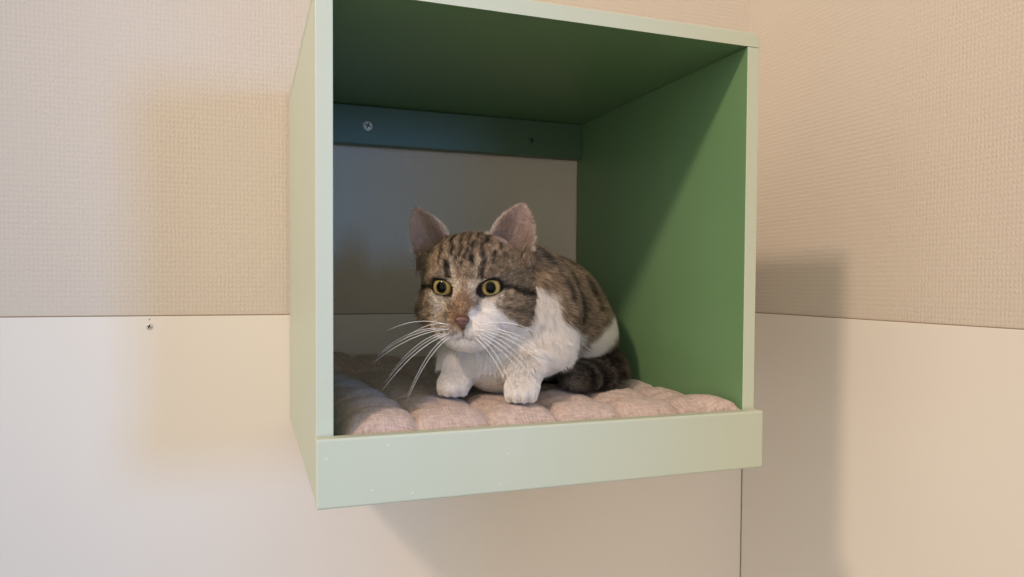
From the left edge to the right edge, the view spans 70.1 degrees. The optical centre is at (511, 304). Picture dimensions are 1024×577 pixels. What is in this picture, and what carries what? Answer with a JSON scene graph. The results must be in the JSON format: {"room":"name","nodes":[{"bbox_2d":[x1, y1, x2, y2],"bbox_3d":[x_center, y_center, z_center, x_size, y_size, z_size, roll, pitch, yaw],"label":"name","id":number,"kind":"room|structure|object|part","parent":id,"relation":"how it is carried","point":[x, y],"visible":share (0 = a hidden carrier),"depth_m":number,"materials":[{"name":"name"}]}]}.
{"room":"cat room","nodes":[
{"label":"cat room","id":0,"kind":"room"},
{"bbox_2d":[0,0,749,576],"bbox_3d":[-1.155,-0.081,0.526,3.301,2.620,0.097,0,2,-20],"label":"wall","id":1,"kind":"structure","parent":0,"point":[144,144],"depth_m":0.77,"materials":[{"name":"paint"}]},
{"bbox_2d":[0,313,415,317],"bbox_3d":[-1.186,0.015,0.465,3.201,0.001,0.002,0,2,-20],"label":"trim","id":2,"kind":"structure","parent":1,"relation":"attached to","point":[342,313],"depth_m":0.77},
{"bbox_2d":[0,314,740,576],"bbox_3d":[-1.189,0.623,0.482,3.201,1.215,0.004,0,2,-20],"label":"wall panel","id":3,"kind":"object","parent":1,"relation":"attached to","point":[131,446],"depth_m":0.79,"materials":[{"name":"beige paint"}]},
{"bbox_2d":[289,0,762,509],"bbox_3d":[-0.018,-0.049,0.699,0.359,0.359,0.343,0,2,-20],"label":"cubby","id":4,"kind":"object","parent":1,"relation":"attached to","point":[658,119],"visible":0.98,"depth_m":0.62,"materials":[{"name":"green paint"}]},
{"bbox_3d":[-0.182,-0.042,0.646,0.012,0.347,0.332,0,2,-20],"label":"panel","id":5,"kind":"part","parent":4,"relation":"part of","materials":[{"name":"green paint"}]},
{"bbox_3d":[-0.073,-0.200,0.849,0.333,0.043,0.014,0,2,-20],"label":"mounting rail","id":6,"kind":"part","parent":4,"relation":"part of","materials":[{"name":"green paint"}]},
{"bbox_3d":[-0.019,-0.223,0.700,0.357,0.012,0.332,0,2,-20],"label":"panel","id":7,"kind":"part","parent":4,"relation":"part of","materials":[{"name":"green paint"}]},
{"bbox_2d":[333,352,739,435],"bbox_3d":[-0.019,0.087,0.707,0.330,0.062,0.325,0,2,-20],"label":"cushion","id":8,"kind":"object","parent":4,"relation":"in","point":[362,405],"visible":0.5,"depth_m":0.60,"materials":[{"name":"fabric"}]},
{"bbox_2d":[377,201,632,403],"bbox_3d":[0.010,-0.001,0.663,0.158,0.169,0.305,1,2,20],"label":"cat","id":9,"kind":"object","parent":8,"relation":"on","point":[508,314],"visible":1,"depth_m":0.59},
{"bbox_3d":[0.142,-0.044,0.763,0.012,0.347,0.332,0,2,-20],"label":"panel","id":10,"kind":"part","parent":4,"relation":"part of","materials":[{"name":"green paint"}]},
{"bbox_2d":[741,0,1023,535],"bbox_3d":[0.607,-0.066,0.364,0.097,2.620,1.403,0,2,-20],"label":"wall","id":11,"kind":"structure","parent":0,"point":[890,161],"depth_m":0.78,"materials":[{"name":"paint"}]},
{"bbox_2d":[741,313,1023,576],"bbox_3d":[0.556,0.638,0.367,0.003,1.213,1.400,0,2,-20],"label":"wall panel","id":12,"kind":"object","parent":11,"relation":"attached to","point":[890,449],"depth_m":0.78,"materials":[{"name":"beige paint"}]},
{"bbox_2d":[755,312,1023,329],"bbox_3d":[0.560,0.031,0.349,0.002,0.001,1.400,0,2,-20],"label":"trim","id":13,"kind":"structure","parent":11,"relation":"attached to","point":[755,312],"depth_m":0.77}
]}

